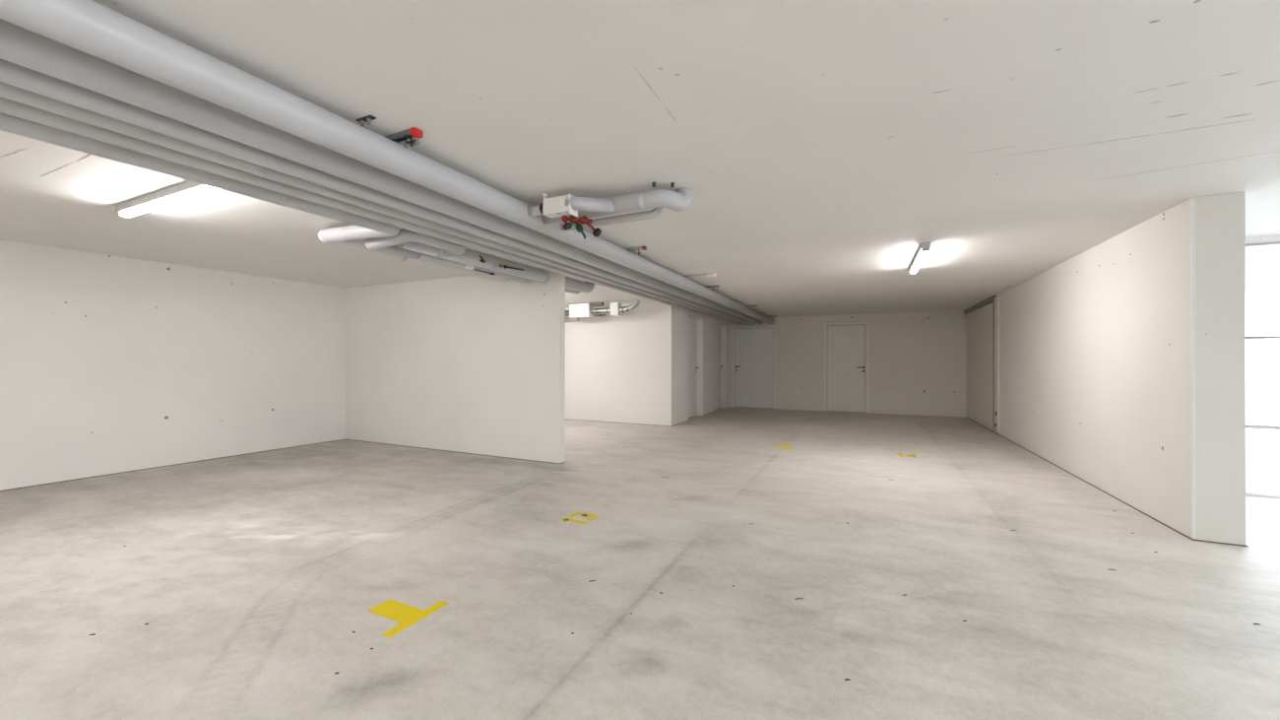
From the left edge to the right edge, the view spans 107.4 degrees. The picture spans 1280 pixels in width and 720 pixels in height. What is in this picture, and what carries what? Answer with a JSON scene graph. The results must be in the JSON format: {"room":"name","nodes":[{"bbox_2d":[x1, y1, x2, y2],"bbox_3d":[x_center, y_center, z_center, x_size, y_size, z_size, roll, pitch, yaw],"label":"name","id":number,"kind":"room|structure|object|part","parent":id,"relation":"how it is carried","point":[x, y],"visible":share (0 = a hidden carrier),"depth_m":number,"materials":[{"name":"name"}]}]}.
{"room":"parking garage","nodes":[
{"label":"parking garage","id":0,"kind":"room"},
{"bbox_2d":[0,239,346,490],"bbox_3d":[-4.986,0.055,6.317,0.203,2.300,17.500,0,0,26],"label":"wall","id":1,"kind":"structure","parent":0,"point":[109,363],"depth_m":5.21,"materials":[{"name":"white paint"}]},
{"bbox_2d":[0,439,343,491],"bbox_3d":[-5.387,1.198,5.243,0.006,0.007,4.223,0,0,26],"label":"trim","id":2,"kind":"structure","parent":1,"relation":"attached to","point":[340,439],"depth_m":5.19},
{"bbox_2d":[345,267,565,462],"bbox_3d":[-2.684,0.058,6.355,3.924,2.300,0.113,0,0,26],"label":"wall partition","id":3,"kind":"structure","parent":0,"point":[474,364],"depth_m":6.13,"materials":[{"name":"white paint"}]},
{"bbox_2d":[348,439,559,463],"bbox_3d":[-2.707,1.204,6.300,3.918,0.007,0.005,0,0,26],"label":"trim","id":4,"kind":"structure","parent":3,"relation":"attached to","point":[349,439],"depth_m":6.12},
{"bbox_2d":[564,301,664,425],"bbox_3d":[-1.228,0.067,9.564,3.784,2.300,0.140,0,0,26],"label":"wall","id":5,"kind":"structure","parent":0,"point":[614,365],"depth_m":9.11,"materials":[{"name":"white paint"}]},
{"bbox_2d":[564,418,671,426],"bbox_3d":[-1.198,1.213,9.466,3.924,0.007,0.005,0,0,26],"label":"trim","id":6,"kind":"structure","parent":5,"relation":"attached to","point":[564,418],"depth_m":9.05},
{"bbox_2d":[0,406,1279,719],"bbox_3d":[0.668,1.205,3.629,12.924,0.001,17.731,0,0,26],"label":"floor","id":7,"kind":"structure","parent":0,"point":[252,576],"depth_m":2.51,"materials":[{"name":"concrete"}]},
{"bbox_2d":[368,598,448,637],"bbox_3d":[-1.144,1.198,2.236,0.297,0.001,0.320,0,0,26],"label":"bay marking","id":8,"kind":"object","parent":7,"relation":"on","point":[407,614],"visible":1,"depth_m":2.23,"materials":[{"name":"yellow paint"}]},
{"bbox_2d":[562,512,598,523],"bbox_3d":[-0.456,1.203,3.572,0.236,0.001,0.252,0,0,26],"label":"bay number","id":9,"kind":"object","parent":7,"relation":"on","point":[595,516],"visible":1,"depth_m":3.56,"materials":[{"name":"yellow paint"}]},
{"bbox_2d":[772,444,794,447],"bbox_3d":[2.063,1.213,6.637,0.320,0.001,0.297,0,0,26],"label":"bay marking","id":10,"kind":"object","parent":7,"relation":"on","point":[783,445],"visible":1,"depth_m":6.57,"materials":[{"name":"yellow paint"}]},
{"bbox_2d":[895,452,917,457],"bbox_3d":[3.387,1.213,5.982,0.246,0.001,0.242,0,0,26],"label":"bay number","id":11,"kind":"object","parent":7,"relation":"on","point":[900,454],"visible":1,"depth_m":5.96,"materials":[{"name":"yellow paint"}]},
{"bbox_2d":[0,0,1279,317],"bbox_3d":[0.664,-1.195,3.621,12.924,0.201,17.700,0,0,26],"label":"ceiling","id":12,"kind":"structure","parent":0,"point":[818,145],"depth_m":2.20,"materials":[{"name":"paint"}]},
{"bbox_2d":[115,181,222,218],"bbox_3d":[-3.068,-1.060,3.065,1.450,0.081,0.073,0,0,26],"label":"light","id":13,"kind":"object","parent":12,"relation":"attached to","point":[187,190],"visible":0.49,"depth_m":3.05,"materials":[{"name":"white plastic"}]},
{"bbox_2d":[0,112,508,282],"bbox_3d":[-3.088,-1.015,1.842,0.995,0.177,10.656,0,0,26],"label":"insulated pipe","id":14,"kind":"object","parent":12,"relation":"attached to","point":[353,236],"visible":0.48,"depth_m":2.56,"materials":[{"name":"white plastic"}]},
{"bbox_2d":[355,114,376,127],"bbox_3d":[-1.249,-1.085,2.141,0.100,0.032,0.030,0,0,26],"label":"anchor","id":15,"kind":"object","parent":12,"relation":"attached to","point":[367,118],"visible":0.99,"depth_m":2.13,"materials":[{"name":"metal"}]},
{"bbox_3d":[-1.249,-1.098,2.141,0.100,0.005,0.030,0,0,26],"label":"plate","id":16,"kind":"part","parent":15,"relation":"part of","materials":[{"name":"metal"}]},
{"bbox_2d":[384,127,422,148],"bbox_3d":[-1.698,-1.053,2.552,1.435,0.093,0.065,0,0,26],"label":"mounting rail","id":17,"kind":"object","parent":12,"relation":"attached to","point":[413,132],"visible":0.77,"depth_m":2.27,"materials":[{"name":"metal"}]},
{"bbox_2d":[0,81,747,324],"bbox_3d":[-0.945,-0.960,4.389,0.084,0.084,17.100,0,0,26],"label":"insulated pipe","id":18,"kind":"object","parent":17,"relation":"hanging from","point":[8,92],"visible":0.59,"depth_m":2.29,"materials":[{"name":"grey plastic"}]},
{"bbox_2d":[0,58,754,324],"bbox_3d":[-0.796,-0.960,4.318,0.094,0.094,17.100,0,0,26],"label":"insulated pipe","id":19,"kind":"object","parent":17,"relation":"hanging from","point":[12,74],"visible":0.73,"depth_m":2.15,"materials":[{"name":"grey plastic"}]},
{"bbox_2d":[0,18,763,324],"bbox_3d":[-0.625,-0.985,4.236,0.134,0.134,17.100,0,0,26],"label":"insulated pipe","id":20,"kind":"object","parent":17,"relation":"hanging from","point":[19,45],"visible":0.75,"depth_m":1.98,"materials":[{"name":"grey plastic"}]},
{"bbox_2d":[0,0,774,323],"bbox_3d":[-0.363,-0.992,4.111,0.154,0.154,17.100,0,0,26],"label":"insulated pipe","id":21,"kind":"object","parent":17,"relation":"hanging from","point":[90,27],"visible":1,"depth_m":1.78,"materials":[{"name":"grey plastic"}]},
{"bbox_2d":[527,203,544,216],"bbox_3d":[-0.681,-0.998,3.132,0.160,0.076,0.076,0,0,26],"label":"pipe","id":22,"kind":"object","parent":21,"relation":"attached to","point":[537,210],"visible":0.47,"depth_m":3.11,"materials":[{"name":"grey plastic"}]},
{"bbox_2d":[395,241,594,293],"bbox_3d":[-1.308,-1.003,5.194,0.144,0.182,3.000,0,0,26],"label":"insulated pipe","id":23,"kind":"object","parent":12,"relation":"attached to","point":[470,257],"visible":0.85,"depth_m":4.78,"materials":[{"name":"grey plastic"}]},
{"bbox_2d":[364,228,465,258],"bbox_3d":[-1.875,-0.959,3.948,0.613,0.126,0.608,0,0,26],"label":"pipe","id":24,"kind":"object","parent":23,"relation":"attached to","point":[387,244],"visible":0.74,"depth_m":3.78,"materials":[{"name":"grey plastic"}]},
{"bbox_2d":[499,263,523,270],"bbox_3d":[-1.338,-0.956,4.912,0.066,0.046,0.337,0,0,26],"label":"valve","id":25,"kind":"object","parent":23,"relation":"attached to","point":[500,265],"visible":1,"depth_m":4.82,"materials":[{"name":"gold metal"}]},
{"bbox_2d":[418,253,579,294],"bbox_3d":[-1.445,-1.004,5.430,0.101,0.178,2.748,0,0,26],"label":"insulated pipe","id":26,"kind":"object","parent":12,"relation":"attached to","point":[422,256],"visible":0.43,"depth_m":4.85,"materials":[{"name":"grey plastic"}]},
{"bbox_2d":[542,192,577,218],"bbox_3d":[-0.534,-1.013,3.064,0.246,0.170,0.096,0,0,26],"label":"box","id":27,"kind":"object","parent":12,"relation":"attached to","point":[554,207],"visible":0.91,"depth_m":3.02,"materials":[{"name":"white plastic"}]},
{"bbox_3d":[-0.428,-0.991,3.014,0.011,0.126,0.096,0,0,26],"label":"plate","id":28,"kind":"part","parent":27,"relation":"part of","materials":[{"name":"white plastic"}]},
{"bbox_2d":[561,214,601,239],"bbox_3d":[-0.384,-0.876,3.112,0.275,0.148,0.082,0,0,-27],"label":"valve","id":29,"kind":"object","parent":27,"relation":"attached to","point":[584,220],"visible":0.99,"depth_m":3.08,"materials":[{"name":"red metal"}]},
{"bbox_3d":[-0.475,-0.875,3.077,0.064,0.052,0.063,0,0,26],"label":"valve knob","id":30,"kind":"part","parent":29,"relation":"part of","materials":[{"name":"black plastic"}]},
{"bbox_3d":[-0.392,-0.851,3.103,0.064,0.099,0.052,0,0,26],"label":"valve lever","id":31,"kind":"part","parent":29,"relation":"part of","materials":[{"name":"green plastic"}]},
{"bbox_3d":[-0.327,-0.890,3.137,0.100,0.069,0.020,0,0,-43],"label":"stem","id":32,"kind":"part","parent":29,"relation":"part of","materials":[{"name":"red metal"}]},
{"bbox_3d":[-0.289,-0.860,3.170,0.063,0.061,0.054,0,0,26],"label":"valve knob","id":33,"kind":"part","parent":29,"relation":"part of","materials":[{"name":"black plastic"}]},
{"bbox_2d":[565,195,615,212],"bbox_3d":[-0.313,-1.001,3.028,0.340,0.086,0.108,0,0,-10],"label":"pipe","id":34,"kind":"object","parent":27,"relation":"attached to","point":[577,203],"visible":0.91,"depth_m":2.99,"materials":[{"name":"grey plastic"}]},
{"bbox_2d":[592,302,603,306],"bbox_3d":[-0.781,-1.054,8.849,0.200,0.059,0.070,0,0,26],"label":"wall bracket","id":35,"kind":"object","parent":12,"relation":"attached to","point":[594,303],"visible":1,"depth_m":8.82,"materials":[{"name":"metal"}]},
{"bbox_2d":[565,299,639,315],"bbox_3d":[-1.023,-0.980,8.937,2.246,0.234,0.112,0,0,26],"label":"duct","id":36,"kind":"object","parent":12,"relation":"attached to","point":[635,303],"visible":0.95,"depth_m":8.66,"materials":[{"name":"silver metal"}]},
{"bbox_2d":[569,303,593,320],"bbox_3d":[-1.122,-0.909,8.976,0.445,0.320,0.174,0,0,26],"label":"equipment box","id":37,"kind":"object","parent":36,"relation":"attached to","point":[577,310],"visible":0.96,"depth_m":8.90,"materials":[{"name":"white plastic"}]},
{"bbox_2d":[610,301,621,316],"bbox_3d":[-0.443,-0.937,8.658,0.165,0.245,0.154,0,0,26],"label":"equipment box","id":38,"kind":"object","parent":36,"relation":"attached to","point":[614,306],"visible":0.99,"depth_m":8.59,"materials":[{"name":"white plastic"}]},
{"bbox_2d":[560,188,663,231],"bbox_3d":[-0.201,-1.009,3.191,0.786,0.176,0.052,0,0,26],"label":"pipe","id":39,"kind":"object","parent":12,"relation":"attached to","point":[656,212],"visible":0.66,"depth_m":3.13,"materials":[{"name":"grey plastic"}]},
{"bbox_2d":[541,182,693,224],"bbox_3d":[-0.174,-1.028,3.171,1.051,0.152,0.285,0,0,26],"label":"pipe","id":40,"kind":"object","parent":12,"relation":"attached to","point":[678,200],"visible":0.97,"depth_m":2.97,"materials":[{"name":"grey plastic"}]},
{"bbox_2d":[623,245,646,255],"bbox_3d":[-0.601,-1.047,4.823,1.457,0.093,0.048,0,0,26],"label":"rail","id":41,"kind":"object","parent":12,"relation":"attached to","point":[644,247],"visible":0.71,"depth_m":4.54,"materials":[{"name":"metal"}]},
{"bbox_2d":[0,96,741,324],"bbox_3d":[-1.098,-0.960,4.462,0.084,0.084,17.100,0,0,26],"label":"insulated pipe","id":42,"kind":"object","parent":41,"relation":"hanging from","point":[8,106],"visible":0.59,"depth_m":2.43,"materials":[{"name":"grey plastic"}]},
{"bbox_2d":[683,272,716,277],"bbox_3d":[0.752,-1.059,5.939,0.435,0.056,0.056,0,0,26],"label":"rod","id":43,"kind":"object","parent":12,"relation":"attached to","point":[710,275],"visible":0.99,"depth_m":5.87,"materials":[{"name":"metal"}]},
{"bbox_2d":[704,285,719,290],"bbox_3d":[0.502,-1.040,7.144,1.445,0.093,0.040,0,0,26],"label":"rail","id":44,"kind":"object","parent":12,"relation":"attached to","point":[705,286],"visible":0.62,"depth_m":6.86,"materials":[{"name":"metal"}]},
{"bbox_2d":[909,242,930,273],"bbox_3d":[2.932,-1.048,4.941,0.073,0.081,1.300,0,0,26],"label":"light","id":45,"kind":"object","parent":12,"relation":"attached to","point":[925,247],"visible":1,"depth_m":4.68,"materials":[{"name":"white plastic"}]},
{"bbox_2d":[909,250,928,273],"bbox_3d":[2.932,-1.022,4.941,0.064,0.029,1.200,0,0,26],"label":"diffuser","id":46,"kind":"object","parent":45,"relation":"attached to","point":[921,255],"depth_m":4.86,"materials":[{"name":"white plastic"}]},
{"bbox_2d":[664,304,728,425],"bbox_3d":[1.389,0.072,10.491,0.140,2.300,4.070,0,0,26],"label":"wall","id":47,"kind":"structure","parent":0,"point":[675,318],"depth_m":9.38,"materials":[{"name":"white paint"}]},
{"bbox_2d":[688,317,698,417],"bbox_3d":[1.066,0.163,9.936,0.114,2.115,0.970,0,0,26],"label":"door","id":48,"kind":"structure","parent":47,"relation":"in","point":[692,323],"depth_m":10.08,"materials":[{"name":"white paint"}]},
{"bbox_2d":[715,323,722,408],"bbox_3d":[1.907,0.168,11.698,0.114,2.115,0.965,0,0,26],"label":"door","id":49,"kind":"structure","parent":47,"relation":"in","point":[719,366],"depth_m":11.85,"materials":[{"name":"white paint"}]},
{"bbox_2d":[728,310,966,417],"bbox_3d":[3.053,0.078,12.061,9.356,2.300,0.203,0,0,26],"label":"wall","id":50,"kind":"structure","parent":0,"point":[918,360],"depth_m":10.68,"materials":[{"name":"white paint"}]},
{"bbox_2d":[732,325,775,408],"bbox_3d":[2.894,0.189,11.981,1.090,2.073,0.082,0,0,26],"label":"door","id":51,"kind":"structure","parent":50,"relation":"in","point":[753,348],"depth_m":11.99,"materials":[{"name":"white paint"}]},
{"bbox_2d":[824,321,868,412],"bbox_3d":[4.843,0.177,11.050,0.970,2.098,0.082,0,0,26],"label":"door","id":52,"kind":"structure","parent":50,"relation":"in","point":[846,345],"depth_m":11.06,"materials":[{"name":"white paint"}]},
{"bbox_2d":[967,192,1246,545],"bbox_3d":[5.467,0.068,6.551,0.249,2.300,7.663,0,0,26],"label":"wall","id":53,"kind":"structure","parent":0,"point":[1122,360],"depth_m":3.61,"materials":[{"name":"white paint"}]},
{"bbox_2d":[963,295,1000,432],"bbox_3d":[6.401,0.058,8.854,0.054,2.262,2.697,0,0,26],"label":"door","id":54,"kind":"structure","parent":53,"relation":"in","point":[984,317],"depth_m":8.40,"materials":[{"name":"beige metal"}]},
{"bbox_3d":[6.446,-1.026,8.947,0.054,0.092,2.497,0,0,26],"label":"slide rail","id":55,"kind":"part","parent":54,"relation":"part of","materials":[{"name":"grey metal"}]},
{"bbox_3d":[5.883,0.066,7.740,0.029,2.210,0.200,0,0,26],"label":"closing post","id":56,"kind":"part","parent":54,"relation":"part of","materials":[{"name":"beige metal"}]},
{"bbox_2d":[966,416,1191,539],"bbox_3d":[5.354,1.214,6.604,0.006,0.007,7.660,0,0,26],"label":"trim","id":57,"kind":"structure","parent":53,"relation":"attached to","point":[967,416],"depth_m":4.25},
{"bbox_2d":[1191,538,1248,546],"bbox_3d":[3.814,1.204,3.092,0.256,0.007,0.006,0,0,26],"label":"trim","id":58,"kind":"structure","parent":53,"relation":"attached to","point":[1191,539],"depth_m":3.09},
{"bbox_2d":[1245,235,1279,244],"bbox_3d":[6.116,0.062,3.949,3.168,2.300,0.200,0,0,26],"label":"wall","id":59,"kind":"structure","parent":0,"point":[1273,238],"depth_m":4.15,"materials":[{"name":"white paint"}]},
{"bbox_2d":[1245,242,1279,497],"bbox_3d":[6.048,0.085,3.959,2.580,2.250,0.040,0,0,26],"label":"door","id":60,"kind":"structure","parent":59,"relation":"in","point":[1261,426],"depth_m":4.18,"materials":[{"name":"white metal"}]},
{"bbox_3d":[6.049,-1.030,3.962,2.580,0.020,0.040,0,0,26],"label":"rail","id":61,"kind":"part","parent":60,"relation":"part of","materials":[{"name":"grey plastic"}]},
{"bbox_3d":[6.048,-0.200,3.960,2.580,0.025,0.040,0,0,26],"label":"rail","id":62,"kind":"part","parent":60,"relation":"part of","materials":[{"name":"metal"}]},
{"bbox_3d":[6.048,0.597,3.958,2.580,0.034,0.040,0,0,26],"label":"rail","id":63,"kind":"part","parent":60,"relation":"part of","materials":[{"name":"grey plastic"}]},
{"bbox_3d":[6.047,1.196,3.956,2.580,0.028,0.040,0,0,26],"label":"rail","id":64,"kind":"part","parent":60,"relation":"part of","materials":[{"name":"white metal"}]},
{"label":"outside","id":65,"kind":"structure","parent":0,"visible":0},
{"bbox_2d":[1245,382,1279,443],"bbox_3d":[14.235,1.289,4.277,38.000,0.108,60.000,0,0,26],"label":"ground","id":66,"kind":"structure","parent":65,"point":[1262,400],"depth_m":11.97,"materials":[{"name":"white"}]}
]}

